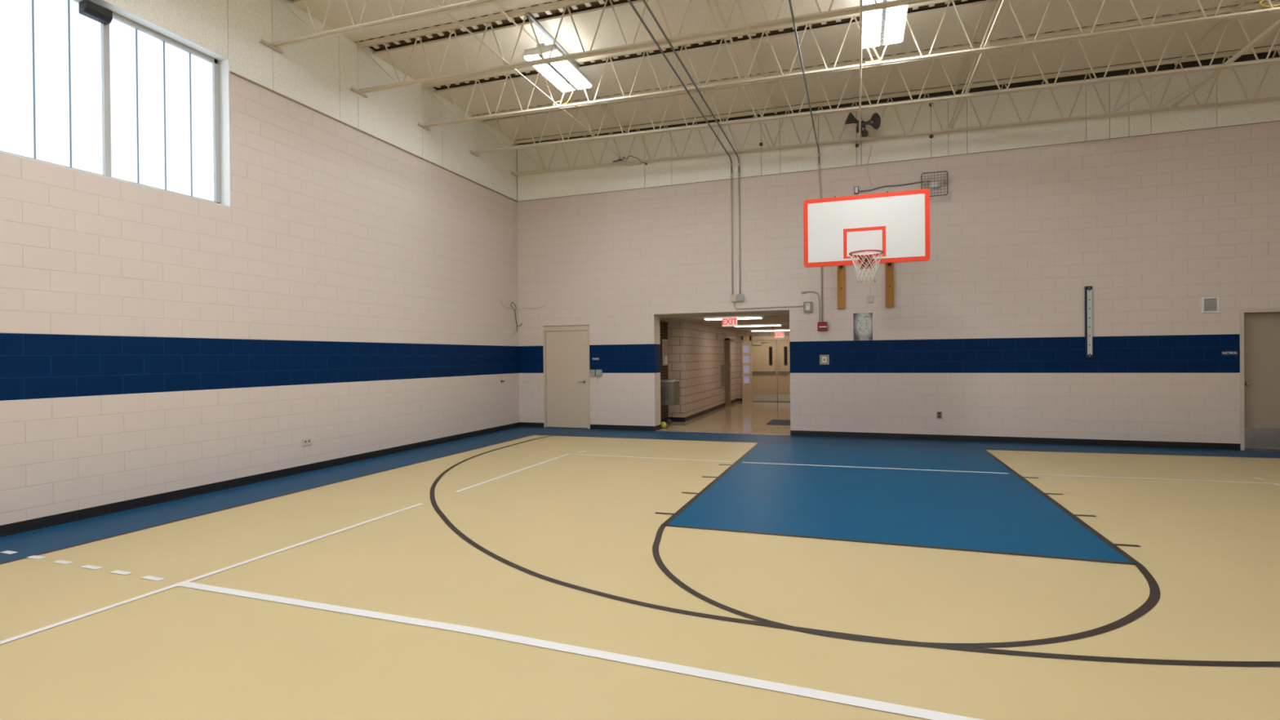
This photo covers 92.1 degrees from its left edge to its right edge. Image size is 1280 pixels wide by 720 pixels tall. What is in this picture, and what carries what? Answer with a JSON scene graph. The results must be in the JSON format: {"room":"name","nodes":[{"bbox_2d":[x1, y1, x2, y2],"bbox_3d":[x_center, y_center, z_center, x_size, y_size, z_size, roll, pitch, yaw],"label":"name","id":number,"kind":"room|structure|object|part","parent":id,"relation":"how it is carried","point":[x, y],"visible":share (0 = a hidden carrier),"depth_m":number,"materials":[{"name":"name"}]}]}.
{"room":"sports hall","nodes":[
{"label":"sports hall","id":0,"kind":"room"},
{"bbox_2d":[0,0,519,525],"bbox_3d":[-6.980,-1.764,2.579,0.320,6.750,25.210,0,0,19],"label":"wall","id":1,"kind":"structure","parent":0,"point":[350,286],"depth_m":8.02,"materials":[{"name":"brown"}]},
{"bbox_2d":[0,0,221,204],"bbox_3d":[-6.244,-2.772,4.758,0.093,1.808,6.126,0,0,19],"label":"window","id":2,"kind":"structure","parent":1,"relation":"in","point":[124,100],"depth_m":6.48,"materials":[{"name":"white glass"}]},
{"bbox_2d":[78,0,112,25],"bbox_3d":[-5.583,-3.568,6.329,0.115,0.124,0.240,0,0,19],"label":"operator","id":3,"kind":"object","parent":2,"relation":"attached to","point":[87,8],"visible":1,"depth_m":6.30,"materials":[{"name":"black plastic"}]},
{"bbox_2d":[0,0,231,206],"bbox_3d":[-6.210,-2.772,4.761,0.314,1.832,6.177,0,0,19],"label":"trim","id":4,"kind":"structure","parent":1,"relation":"attached to","point":[224,63],"depth_m":7.59,"materials":[{"name":"white paint"}]},
{"bbox_2d":[0,422,519,537],"bbox_3d":[-6.806,1.560,2.486,0.022,0.100,24.500,0,0,19],"label":"baseboard","id":5,"kind":"structure","parent":1,"relation":"attached to","point":[9,529],"depth_m":7.26,"materials":[{"name":"black rubber"}]},
{"bbox_2d":[302,438,311,445],"bbox_3d":[-4.651,1.146,8.615,0.013,0.090,0.150,0,0,19],"label":"wall outlet","id":6,"kind":"object","parent":1,"relation":"attached to","point":[308,441],"visible":1,"depth_m":8.61,"materials":[{"name":"beige plastic"}]},
{"bbox_3d":[-6.952,-4.327,2.330,0.057,1.623,24.792,0,0,19],"label":"panel","id":7,"kind":"part","parent":1,"relation":"part of","materials":[{"name":"beige brick"}]},
{"bbox_2d":[230,71,517,202],"bbox_3d":[-3.918,-3.573,10.810,0.022,0.024,6.800,0,0,19],"label":"trim","id":8,"kind":"structure","parent":1,"relation":"attached to","point":[231,72],"depth_m":9.44,"materials":[{"name":"brown"}]},
{"bbox_2d":[500,299,545,336],"bbox_3d":[-2.656,-0.918,13.758,1.017,0.775,0.453,-1,0,-27],"label":"wire bundle","id":9,"kind":"object","parent":1,"relation":"attached to","point":[500,300],"visible":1,"depth_m":13.82,"materials":[{"name":"beige"}]},
{"bbox_2d":[0,401,1279,719],"bbox_3d":[1.660,1.579,4.345,14.751,0.124,33.640,0,0,19],"label":"floor","id":10,"kind":"structure","parent":0,"point":[518,573],"depth_m":4.17,"materials":[{"name":"beige"}]},
{"bbox_2d":[661,421,666,427],"bbox_3d":[0.514,1.413,13.444,0.143,0.144,0.143,0,0,19],"label":"ball","id":11,"kind":"object","parent":10,"relation":"on","point":[664,424],"visible":0.96,"depth_m":13.39,"materials":[{"name":"yellow rubber"}]},
{"bbox_2d":[666,418,671,423],"bbox_3d":[0.668,1.422,14.323,0.115,0.116,0.115,0,0,19],"label":"ball","id":12,"kind":"object","parent":10,"relation":"on","point":[668,420],"visible":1,"depth_m":14.28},
{"bbox_2d":[666,431,781,435],"bbox_3d":[1.625,1.479,12.497,2.780,0.006,0.032,0,0,19],"label":"trim","id":13,"kind":"structure","parent":10,"relation":"on","point":[667,431],"depth_m":12.45,"materials":[{"name":"metal"}]},
{"bbox_2d":[766,419,790,425],"bbox_3d":[3.503,1.450,14.304,1.000,0.010,1.050,0,0,19],"label":"floor mat","id":14,"kind":"object","parent":10,"relation":"on","point":[781,422],"visible":0.49,"depth_m":14.30,"materials":[{"name":"blue"}]},
{"bbox_2d":[659,320,668,419],"bbox_3d":[0.257,0.289,14.220,0.350,2.395,1.530,0,0,19],"label":"wall","id":15,"kind":"structure","parent":0,"point":[663,325],"depth_m":14.54,"materials":[{"name":"brown brick"}]},
{"bbox_2d":[662,339,667,364],"bbox_3d":[0.597,-0.184,14.632,0.025,0.610,0.360,0,0,19],"label":"frame","id":16,"kind":"object","parent":15,"relation":"attached to","point":[664,342],"visible":1,"depth_m":14.58,"materials":[{"name":"brown wood"}]},
{"bbox_2d":[660,377,680,405],"bbox_3d":[0.597,0.699,13.844,0.535,0.602,0.490,0,0,19],"label":"fountain","id":17,"kind":"object","parent":15,"relation":"attached to","point":[669,388],"visible":0.84,"depth_m":13.61,"materials":[{"name":"grey metal"}]},
{"bbox_2d":[660,379,680,382],"bbox_3d":[0.594,0.470,13.843,0.535,0.030,0.490,0,0,19],"label":"basin","id":18,"kind":"object","parent":17,"relation":"in","point":[661,380],"depth_m":13.62,"materials":[{"name":"metal"}]},
{"bbox_2d":[667,321,737,417],"bbox_3d":[1.848,0.255,18.128,0.750,2.395,6.900,0,0,19],"label":"wall","id":19,"kind":"structure","parent":0,"point":[695,355],"depth_m":16.02,"materials":[{"name":"beige brick"}]},
{"bbox_2d":[660,398,742,422],"bbox_3d":[1.833,1.406,17.332,0.410,0.100,8.441,0,0,21],"label":"baseboard","id":20,"kind":"structure","parent":19,"relation":"attached to","point":[703,412],"depth_m":15.92,"materials":[{"name":"black rubber"}]},
{"bbox_2d":[720,362,724,388],"bbox_3d":[2.533,0.472,18.917,0.014,0.780,0.520,0,0,19],"label":"plate","id":21,"kind":"object","parent":19,"relation":"attached to","point":[722,380],"visible":1,"depth_m":18.91,"materials":[{"name":"metal"}]},
{"bbox_2d":[724,337,736,405],"bbox_3d":[2.916,0.374,19.831,0.170,2.120,1.100,0,0,19],"label":"door","id":22,"kind":"structure","parent":19,"relation":"in","point":[727,340],"depth_m":19.31,"materials":[{"name":"brown wood"}]},
{"bbox_2d":[659,311,789,331],"bbox_3d":[3.164,-1.000,17.002,4.000,0.100,8.730,0,0,19],"label":"ceiling","id":23,"kind":"structure","parent":0,"point":[784,319],"depth_m":14.32,"materials":[{"name":"tile"}]},
{"bbox_2d":[703,317,722,319],"bbox_3d":[1.558,-0.895,13.105,0.457,0.039,0.745,0,0,19],"label":"recessed light","id":24,"kind":"object","parent":23,"relation":"in","point":[705,318],"depth_m":13.38,"materials":[{"name":"white paint"}]},
{"bbox_2d":[722,316,737,326],"bbox_3d":[1.900,-0.815,13.043,0.324,0.208,0.050,0,0,19],"label":"exit sign","id":25,"kind":"object","parent":23,"relation":"hanging from","point":[726,322],"visible":1,"depth_m":13.02,"materials":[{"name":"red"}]},
{"bbox_2d":[730,315,762,319],"bbox_3d":[2.283,-0.901,12.913,0.592,0.039,0.868,0,0,19],"label":"recessed light","id":26,"kind":"object","parent":23,"relation":"in","point":[738,317],"depth_m":13.14,"materials":[{"name":"white paint"}]},
{"bbox_2d":[736,324,781,327],"bbox_3d":[3.179,-0.928,16.652,1.220,0.039,0.300,0,0,19],"label":"recessed light","id":27,"kind":"object","parent":23,"relation":"in","point":[763,325],"visible":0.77,"depth_m":16.55,"materials":[{"name":"white paint"}]},
{"bbox_2d":[751,328,789,331],"bbox_3d":[4.233,-0.954,19.939,1.220,0.039,0.300,0,0,19],"label":"recessed light","id":28,"kind":"object","parent":23,"relation":"in","point":[784,329],"visible":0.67,"depth_m":19.86,"materials":[{"name":"white paint"}]},
{"bbox_2d":[774,331,784,337],"bbox_3d":[4.679,-0.867,20.694,0.318,0.230,0.050,0,0,19],"label":"exit sign","id":29,"kind":"object","parent":23,"relation":"hanging from","point":[777,335],"visible":1,"depth_m":20.67,"materials":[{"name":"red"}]},
{"bbox_2d":[737,330,789,398],"bbox_3d":[4.561,0.215,20.935,4.000,2.395,0.200,0,0,19],"label":"wall","id":30,"kind":"structure","parent":0,"point":[740,334],"depth_m":21.21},
{"bbox_2d":[742,335,790,401],"bbox_3d":[4.502,0.296,20.856,2.100,2.235,0.230,0,0,19],"label":"door","id":31,"kind":"structure","parent":30,"relation":"in","point":[766,359],"depth_m":20.94,"materials":[{"name":"beige wood"}]},
{"bbox_3d":[3.662,-0.385,21.179,0.220,0.250,0.010,0,0,19],"label":"sidelight pane","id":32,"kind":"part","parent":31,"relation":"part of","materials":[{"name":"white"}]},
{"bbox_3d":[3.665,-0.027,21.181,0.220,0.245,0.010,0,0,19],"label":"sidelight pane","id":33,"kind":"part","parent":31,"relation":"part of","materials":[{"name":"white"}]},
{"bbox_3d":[3.668,0.320,21.182,0.220,0.250,0.010,0,0,19],"label":"sidelight pane","id":34,"kind":"part","parent":31,"relation":"part of","materials":[{"name":"white"}]},
{"bbox_3d":[3.672,0.675,21.184,0.220,0.250,0.010,0,0,19],"label":"sidelight pane","id":35,"kind":"part","parent":31,"relation":"part of","materials":[{"name":"white"}]},
{"bbox_3d":[4.238,1.278,20.960,0.782,0.215,0.004,0,0,19],"label":"kick plate","id":36,"kind":"part","parent":31,"relation":"part of","materials":[{"name":"metal"}]},
{"bbox_3d":[4.432,-0.133,20.907,0.110,0.635,0.006,0,0,19],"label":"glass panel","id":37,"kind":"part","parent":31,"relation":"part of","materials":[{"name":"black glass"}]},
{"bbox_3d":[4.556,-0.131,20.807,0.050,1.030,0.060,0,0,19],"label":"vertical rod","id":38,"kind":"part","parent":31,"relation":"part of","materials":[{"name":"grey metal"}]},
{"bbox_3d":[4.681,-0.132,20.763,0.050,1.030,0.060,0,0,19],"label":"vertical rod","id":39,"kind":"part","parent":31,"relation":"part of","materials":[{"name":"grey metal"}]},
{"bbox_3d":[5.045,1.272,20.676,0.786,0.215,0.004,0,0,19],"label":"kick plate","id":40,"kind":"part","parent":31,"relation":"part of","materials":[{"name":"metal"}]},
{"bbox_3d":[4.904,-0.137,20.741,0.110,0.635,0.006,0,0,19],"label":"glass panel","id":41,"kind":"part","parent":31,"relation":"part of","materials":[{"name":"black glass"}]},
{"bbox_2d":[291,0,1279,140],"bbox_3d":[0.087,-4.820,0.060,15.370,0.358,25.210,0,0,19],"label":"ceiling","id":42,"kind":"structure","parent":0,"point":[924,21],"depth_m":9.55,"materials":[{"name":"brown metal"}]},
{"bbox_2d":[259,0,508,53],"bbox_3d":[2.083,-4.399,5.674,14.750,1.052,0.320,0,0,19],"label":"joist","id":43,"kind":"object","parent":42,"relation":"attached to","point":[443,9],"visible":1,"depth_m":7.61,"materials":[{"name":"beige paint"}]},
{"bbox_3d":[-4.846,-4.140,8.121,0.050,0.052,0.320,0,0,19],"label":"bearing plate","id":44,"kind":"part","parent":43,"relation":"part of","materials":[{"name":"beige paint"}]},
{"bbox_2d":[523,11,568,61],"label":"light","id":45,"kind":"object","parent":42,"relation":"attached to","point":[531,54],"depth_m":8.86,"materials":[{"name":"white paint"}]},
{"bbox_2d":[533,59,591,92],"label":"light","id":46,"kind":"object","parent":42,"relation":"attached to","point":[569,75],"depth_m":9.51,"materials":[{"name":"white paint"}]},
{"bbox_2d":[552,90,573,106],"bbox_3d":[-1.262,-4.280,10.140,0.403,0.237,0.060,0,0,19],"label":"power cable","id":47,"kind":"object","parent":46,"relation":"hanging from","point":[572,91],"visible":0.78,"depth_m":10.09,"materials":[{"name":"yellow plastic"}]},
{"bbox_2d":[350,0,934,97],"bbox_3d":[2.585,-4.410,7.098,14.750,1.052,0.320,0,0,19],"label":"joist","id":48,"kind":"object","parent":42,"relation":"attached to","point":[564,4],"visible":0.99,"depth_m":8.40,"materials":[{"name":"beige paint"}]},
{"bbox_3d":[-4.344,-4.152,9.545,0.050,0.052,0.320,0,0,19],"label":"bearing plate","id":49,"kind":"part","parent":48,"relation":"part of","materials":[{"name":"beige paint"}]},
{"bbox_2d":[417,0,1279,130],"bbox_3d":[3.091,-4.422,8.532,14.750,1.052,0.320,0,0,19],"label":"joist","id":50,"kind":"object","parent":42,"relation":"attached to","point":[1272,10],"visible":0.88,"depth_m":8.81,"materials":[{"name":"beige paint"}]},
{"bbox_3d":[-3.838,-4.163,10.979,0.050,0.052,0.320,0,0,19],"label":"bearing plate","id":51,"kind":"part","parent":50,"relation":"part of","materials":[{"name":"beige paint"}]},
{"bbox_2d":[430,0,625,161],"bbox_3d":[-1.593,-4.178,9.423,0.060,0.044,7.740,0,0,19],"label":"bar","id":52,"kind":"object","parent":50,"relation":"attached to","point":[432,1],"visible":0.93,"depth_m":8.90,"materials":[{"name":"beige paint"}]},
{"bbox_2d":[493,3,627,132],"bbox_3d":[-1.561,-4.812,9.406,0.060,0.032,7.740,0,0,19],"label":"bar","id":53,"kind":"object","parent":50,"relation":"attached to","point":[509,18],"visible":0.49,"depth_m":9.11,"materials":[{"name":"beige paint"}]},
{"bbox_2d":[713,0,775,146],"bbox_3d":[1.331,-4.134,8.392,0.060,0.044,7.740,0,0,19],"label":"bar","id":54,"kind":"object","parent":50,"relation":"attached to","point":[715,1],"visible":0.99,"depth_m":8.60,"materials":[{"name":"beige paint"}]},
{"bbox_2d":[736,0,777,114],"bbox_3d":[1.362,-4.784,8.375,0.060,0.032,7.740,0,0,19],"label":"bar","id":55,"kind":"object","parent":50,"relation":"attached to","point":[748,33],"visible":0.77,"depth_m":9.56,"materials":[{"name":"beige paint"}]},
{"bbox_2d":[858,0,862,144],"bbox_3d":[2.858,-4.025,7.981,0.034,0.038,7.580,0,0,19],"label":"pipe","id":56,"kind":"object","parent":50,"relation":"attached to","point":[860,1],"visible":1,"depth_m":8.39,"materials":[{"name":"grey metal"}]},
{"bbox_2d":[865,46,882,63],"bbox_3d":[3.219,-4.212,8.496,0.214,0.286,0.166,0,0,19],"label":"power cable","id":57,"kind":"object","parent":50,"relation":"attached to","point":[873,48],"visible":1,"depth_m":8.46,"materials":[{"name":"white plastic"}]},
{"bbox_2d":[862,0,908,48],"bbox_3d":[3.077,-4.546,7.788,0.542,0.446,1.670,0,0,19],"label":"light","id":58,"kind":"object","parent":50,"relation":"attached to","point":[881,27],"visible":0.7,"depth_m":7.98,"materials":[{"name":"white paint"}]},
{"bbox_2d":[954,0,989,92],"bbox_3d":[4.314,-4.755,7.334,0.060,0.032,7.740,0,0,19],"label":"bar","id":59,"kind":"object","parent":50,"relation":"attached to","point":[987,2],"visible":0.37,"depth_m":9.13,"materials":[{"name":"beige paint"}]},
{"bbox_2d":[950,0,1007,128],"bbox_3d":[4.274,-4.094,7.354,0.060,0.052,7.740,0,0,19],"label":"bar","id":60,"kind":"object","parent":50,"relation":"attached to","point":[1003,3],"visible":1,"depth_m":8.38,"materials":[{"name":"beige paint"}]},
{"bbox_2d":[1174,0,1248,65],"bbox_3d":[7.332,-4.726,6.269,0.060,0.032,7.740,0,0,19],"label":"bar","id":61,"kind":"object","parent":50,"relation":"attached to","point":[1243,2],"visible":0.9,"depth_m":8.95,"materials":[{"name":"beige paint"}]},
{"bbox_2d":[1171,18,1279,106],"bbox_3d":[7.301,-4.051,6.285,0.060,0.057,7.740,0,0,19],"label":"bar","id":62,"kind":"object","parent":50,"relation":"attached to","point":[1277,24],"visible":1,"depth_m":8.22,"materials":[{"name":"beige paint"}]},
{"bbox_2d":[1159,69,1222,106],"bbox_3d":[8.212,-4.057,9.182,0.030,0.024,1.445,0,0,11],"label":"diagonal brace","id":63,"kind":"object","parent":62,"relation":"attached to","point":[1216,71],"visible":0.93,"depth_m":9.18,"materials":[{"name":"beige paint"}]},
{"bbox_2d":[1258,0,1279,7],"bbox_3d":[7.394,-4.211,7.063,0.470,0.293,0.033,0,0,19],"label":"power cable","id":64,"kind":"object","parent":50,"relation":"attached to","point":[1261,1],"visible":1,"depth_m":7.12,"materials":[{"name":"yellow plastic"}]},
{"bbox_2d":[469,0,1279,156],"bbox_3d":[3.603,-4.434,9.984,14.750,1.052,0.320,0,0,19],"label":"joist","id":65,"kind":"object","parent":42,"relation":"attached to","point":[1252,6],"visible":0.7,"depth_m":9.58,"materials":[{"name":"beige paint"}]},
{"bbox_3d":[-3.326,-4.175,12.431,0.050,0.052,0.320,0,0,19],"label":"bearing plate","id":66,"kind":"part","parent":65,"relation":"part of","materials":[{"name":"beige paint"}]},
{"bbox_2d":[511,44,1279,177],"bbox_3d":[4.114,-4.446,11.431,14.750,1.052,0.269,0,0,19],"label":"joist","id":67,"kind":"object","parent":42,"relation":"attached to","point":[1227,54],"depth_m":11.03,"materials":[{"name":"beige paint"}]},
{"bbox_3d":[-0.216,-4.158,12.904,0.763,0.223,0.048,0,0,19],"label":"ceiling bracket","id":68,"kind":"part","parent":67,"relation":"part of","materials":[{"name":"metal"}]},
{"bbox_2d":[1114,75,1168,111],"bbox_3d":[7.637,-4.066,9.386,0.030,0.024,1.445,0,0,11],"label":"diagonal brace","id":69,"kind":"object","parent":67,"relation":"attached to","point":[1164,77],"visible":1,"depth_m":9.38,"materials":[{"name":"beige paint"}]},
{"bbox_2d":[516,50,1279,444],"bbox_3d":[4.251,-1.915,11.764,14.750,6.750,0.410,0,0,19],"label":"wall","id":70,"kind":"structure","parent":0,"point":[987,332],"depth_m":10.97,"materials":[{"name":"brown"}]},
{"bbox_2d":[542,324,590,428],"bbox_3d":[-1.566,0.403,13.809,1.165,2.405,0.481,0,0,19],"label":"door","id":71,"kind":"structure","parent":70,"relation":"in","point":[566,380],"depth_m":13.64,"materials":[{"name":"beige painted steel"}]},
{"bbox_3d":[-1.580,1.516,13.744,1.125,0.021,0.210,0,0,19],"label":"sill","id":72,"kind":"part","parent":71,"relation":"part of","materials":[{"name":"black plastic"}]},
{"bbox_3d":[-1.636,-0.755,13.630,1.129,0.014,0.006,0,0,19],"label":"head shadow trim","id":73,"kind":"part","parent":71,"relation":"part of","materials":[{"name":"brown metal"}]},
{"bbox_2d":[590,369,595,375],"bbox_3d":[-1.023,0.275,13.388,0.120,0.130,0.072,0,0,19],"label":"switch box","id":74,"kind":"object","parent":70,"relation":"attached to","point":[592,371],"visible":1,"depth_m":13.36,"materials":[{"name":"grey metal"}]},
{"bbox_2d":[591,356,599,360],"bbox_3d":[-0.963,-0.023,13.399,0.170,0.080,0.006,0,0,19],"label":"room sign","id":75,"kind":"object","parent":70,"relation":"attached to","point":[593,358],"visible":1,"depth_m":13.40,"materials":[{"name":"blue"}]},
{"bbox_2d":[595,369,602,375],"bbox_3d":[-0.882,0.273,13.338,0.120,0.130,0.072,0,0,19],"label":"switch box","id":76,"kind":"object","parent":70,"relation":"attached to","point":[598,372],"visible":1,"depth_m":13.32,"materials":[{"name":"grey metal"}]},
{"bbox_2d":[626,0,733,294],"bbox_3d":[0.519,-2.676,8.671,0.078,2.809,7.903,0,0,19],"label":"conduit","id":77,"kind":"object","parent":70,"relation":"attached to","point":[628,1],"visible":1,"depth_m":10.06,"materials":[{"name":"grey metal"}]},
{"bbox_2d":[642,0,740,293],"bbox_3d":[0.665,-2.678,8.619,0.068,2.799,7.903,0,0,19],"label":"conduit","id":78,"kind":"object","parent":70,"relation":"attached to","point":[643,1],"visible":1,"depth_m":10.03,"materials":[{"name":"grey metal"}]},
{"bbox_2d":[730,294,736,301],"bbox_3d":[1.879,-1.243,12.360,0.120,0.135,0.056,0,0,19],"label":"junction box","id":79,"kind":"object","parent":70,"relation":"attached to","point":[733,297],"visible":1,"depth_m":12.34,"materials":[{"name":"beige metal"}]},
{"bbox_2d":[737,293,743,301],"bbox_3d":[2.003,-1.246,12.311,0.130,0.140,0.066,0,0,19],"label":"junction box","id":80,"kind":"object","parent":70,"relation":"attached to","point":[740,296],"visible":1,"depth_m":12.28,"materials":[{"name":"grey metal"}]},
{"bbox_2d":[733,301,803,309],"bbox_3d":[2.514,-1.101,12.152,1.355,0.158,0.020,0,0,19],"label":"conduit","id":81,"kind":"object","parent":70,"relation":"attached to","point":[733,301],"visible":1,"depth_m":12.17,"materials":[{"name":"beige metal"}]},
{"bbox_2d":[788,0,822,321],"bbox_3d":[2.138,-2.379,8.101,0.078,3.354,7.903,0,0,19],"label":"conduit","id":82,"kind":"object","parent":70,"relation":"attached to","point":[789,1],"visible":0.96,"depth_m":9.79,"materials":[{"name":"grey metal"}]},
{"bbox_2d":[803,301,812,311],"bbox_3d":[3.232,-1.023,11.877,0.160,0.195,0.069,0,0,19],"label":"control box","id":83,"kind":"object","parent":70,"relation":"attached to","point":[807,306],"visible":1,"depth_m":11.85,"materials":[{"name":"beige"}]},
{"bbox_3d":[3.225,-1.023,11.849,0.075,0.125,0.006,0,0,19],"label":"plate","id":84,"kind":"part","parent":83,"relation":"part of","materials":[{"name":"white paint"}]},
{"bbox_2d":[801,290,819,321],"bbox_3d":[3.286,-1.031,11.880,0.344,0.600,0.036,0,0,19],"label":"conduit","id":85,"kind":"object","parent":70,"relation":"attached to","point":[807,291],"visible":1,"depth_m":11.82,"materials":[{"name":"beige metal"}]},
{"bbox_2d":[817,321,826,331],"bbox_3d":[3.484,-0.641,11.787,0.174,0.173,0.078,0,0,19],"label":"fire alarm","id":86,"kind":"object","parent":70,"relation":"attached to","point":[821,326],"visible":1,"depth_m":11.77,"materials":[{"name":"red metal"}]},
{"bbox_3d":[3.478,-0.583,11.769,0.164,0.048,0.005,0,0,19],"label":"plate","id":87,"kind":"part","parent":86,"relation":"part of","materials":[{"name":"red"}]},
{"bbox_2d":[819,355,829,364],"bbox_3d":[3.530,-0.006,11.804,0.175,0.185,0.024,0,0,19],"label":"light switch","id":88,"kind":"object","parent":70,"relation":"attached to","point":[824,359],"visible":1,"depth_m":11.80,"materials":[{"name":"beige"}]},
{"bbox_3d":[3.529,-0.006,11.803,0.080,0.110,0.004,0,0,19],"label":"plate","id":89,"kind":"part","parent":88,"relation":"part of","materials":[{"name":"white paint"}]},
{"bbox_2d":[844,111,863,133],"bbox_3d":[3.975,-4.413,11.419,0.416,0.296,0.306,-1,0,-9],"label":"speaker","id":90,"kind":"object","parent":70,"relation":"attached to","point":[851,118],"visible":0.73,"depth_m":11.32},
{"bbox_2d":[854,186,858,194],"bbox_3d":[4.066,-3.190,11.583,0.076,0.135,0.036,0,0,19],"label":"outlet box","id":91,"kind":"object","parent":70,"relation":"attached to","point":[856,188],"visible":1,"depth_m":11.56,"materials":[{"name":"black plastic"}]},
{"bbox_2d":[853,312,872,340],"bbox_3d":[4.186,-0.626,11.577,0.338,0.510,0.004,0,0,19],"label":"poster","id":92,"kind":"object","parent":70,"relation":"attached to","point":[862,322],"visible":1,"depth_m":11.58,"materials":[{"name":"grey paper"}]},
{"bbox_2d":[859,333,870,340],"bbox_3d":[4.214,-0.433,11.567,0.190,0.120,0.001,0,0,19],"label":"print","id":93,"kind":"object","parent":92,"relation":"attached to","point":[862,336],"depth_m":11.56,"materials":[{"name":"grey paper"}]},
{"bbox_2d":[803,188,929,308],"bbox_3d":[3.741,-1.975,10.286,1.847,2.025,2.718,0,0,19],"label":"basketball hoop","id":94,"kind":"object","parent":70,"relation":"attached to","point":[864,230],"visible":1,"depth_m":9.60,"materials":[{"name":"orange paint"}]},
{"bbox_3d":[3.807,-1.983,11.679,0.140,2.025,0.045,0,0,19],"label":"wall post","id":95,"kind":"part","parent":94,"relation":"part of","materials":[{"name":"brown wood"}]},
{"bbox_3d":[4.609,-1.989,11.396,0.140,2.025,0.045,0,0,19],"label":"wall post","id":96,"kind":"part","parent":94,"relation":"part of","materials":[{"name":"brown wood"}]},
{"bbox_2d":[857,112,880,137],"bbox_3d":[4.120,-4.248,11.220,0.336,0.280,0.666,-1,0,-7],"label":"speaker","id":97,"kind":"object","parent":70,"relation":"attached to","point":[875,121],"visible":0.93,"depth_m":11.05},
{"bbox_2d":[837,124,882,137],"bbox_3d":[4.041,-4.196,11.318,0.784,0.196,0.211,0,0,15],"label":"cable","id":98,"kind":"object","parent":97,"relation":"on","point":[855,125],"visible":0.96,"depth_m":11.29,"materials":[{"name":"beige paint"}]},
{"bbox_2d":[862,130,867,137],"bbox_3d":[4.167,-4.187,11.410,0.100,0.100,0.100,0,0,19],"label":"transformer","id":99,"kind":"object","parent":97,"relation":"hanging from","point":[864,133],"visible":1,"depth_m":11.37,"materials":[{"name":"grey metal"}]},
{"bbox_2d":[866,270,873,302],"bbox_3d":[4.297,-1.431,11.519,0.103,0.715,0.030,0,0,19],"label":"receptacle","id":100,"kind":"object","parent":70,"relation":"attached to","point":[869,298],"visible":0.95,"depth_m":11.51,"materials":[{"name":"beige"}]},
{"bbox_3d":[4.300,-1.139,11.520,0.103,0.130,0.030,0,0,19],"label":"plate","id":101,"kind":"part","parent":100,"relation":"part of","materials":[{"name":"beige plastic"}]},
{"bbox_2d":[520,422,1240,449],"bbox_3d":[4.279,1.410,11.770,14.750,0.100,0.432,0,0,19],"label":"baseboard","id":102,"kind":"structure","parent":70,"relation":"attached to","point":[793,433],"depth_m":10.88,"materials":[{"name":"black rubber"}]},
{"bbox_2d":[857,180,930,191],"bbox_3d":[4.671,-3.200,11.362,1.231,0.090,0.034,0,0,19],"label":"conduit","id":103,"kind":"object","parent":70,"relation":"attached to","point":[926,180],"visible":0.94,"depth_m":11.37,"materials":[{"name":"grey metal"}]},
{"bbox_3d":[4.171,-4.299,11.589,14.742,1.279,0.057,0,0,19],"label":"panel","id":104,"kind":"part","parent":70,"relation":"part of","materials":[{"name":"beige paint"}]},
{"bbox_2d":[518,120,1279,201],"bbox_3d":[4.167,-3.653,11.564,14.750,0.012,0.016,0,0,19],"label":"trim","id":105,"kind":"structure","parent":70,"relation":"attached to","point":[1273,121],"depth_m":11.13,"materials":[{"name":"beige metal"}]},
{"bbox_2d":[920,170,947,196],"bbox_3d":[5.284,-3.141,11.083,0.435,0.435,0.168,0,0,19],"label":"wire cage","id":106,"kind":"object","parent":70,"relation":"attached to","point":[944,174],"visible":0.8,"depth_m":11.00,"materials":[{"name":"grey metal"}]},
{"bbox_2d":[923,179,946,188],"bbox_3d":[5.305,-3.166,11.105,0.390,0.118,0.113,0,0,19],"label":"emergency light","id":107,"kind":"object","parent":70,"relation":"attached to","point":[937,183],"visible":1,"depth_m":11.10,"materials":[{"name":"white paint"}]},
{"bbox_2d":[937,411,942,418],"bbox_3d":[5.415,0.995,11.153,0.084,0.124,0.013,0,0,19],"label":"wall outlet","id":108,"kind":"object","parent":70,"relation":"attached to","point":[939,413],"visible":1,"depth_m":11.15,"materials":[{"name":"grey metal"}]},
{"bbox_2d":[1084,285,1092,357],"bbox_3d":[7.545,-0.612,10.373,0.100,1.254,0.042,0,0,19],"label":"board","id":109,"kind":"object","parent":70,"relation":"attached to","point":[1088,290],"visible":1,"depth_m":10.36,"materials":[{"name":"white metal"}]},
{"bbox_2d":[1200,297,1219,313],"bbox_3d":[9.097,-0.876,9.836,0.227,0.250,0.018,0,0,19],"label":"air vent","id":110,"kind":"object","parent":70,"relation":"in","point":[1208,304],"visible":1,"depth_m":9.84,"materials":[{"name":"grey metal"}]},
{"bbox_2d":[1221,350,1237,355],"bbox_3d":[9.336,-0.111,9.764,0.205,0.085,0.006,0,0,19],"label":"room sign","id":111,"kind":"object","parent":70,"relation":"attached to","point":[1224,353],"visible":1,"depth_m":9.76,"materials":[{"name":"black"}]},
{"bbox_2d":[1239,308,1279,451],"bbox_3d":[10.095,0.330,9.719,1.240,2.370,0.432,0,0,19],"label":"door","id":112,"kind":"structure","parent":70,"relation":"in","point":[1260,328],"depth_m":9.72,"materials":[{"name":"taupe painted metal"},{"name":"brushed steel"}]},
{"bbox_3d":[9.607,0.379,9.761,0.060,0.060,0.080,0,0,19],"label":"knob","id":113,"kind":"part","parent":112,"relation":"part of","materials":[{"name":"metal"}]},
{"bbox_3d":[10.075,1.228,9.643,1.076,0.315,0.003,0,0,19],"label":"kick plate","id":114,"kind":"part","parent":112,"relation":"part of","materials":[{"name":"metal"}]}
]}

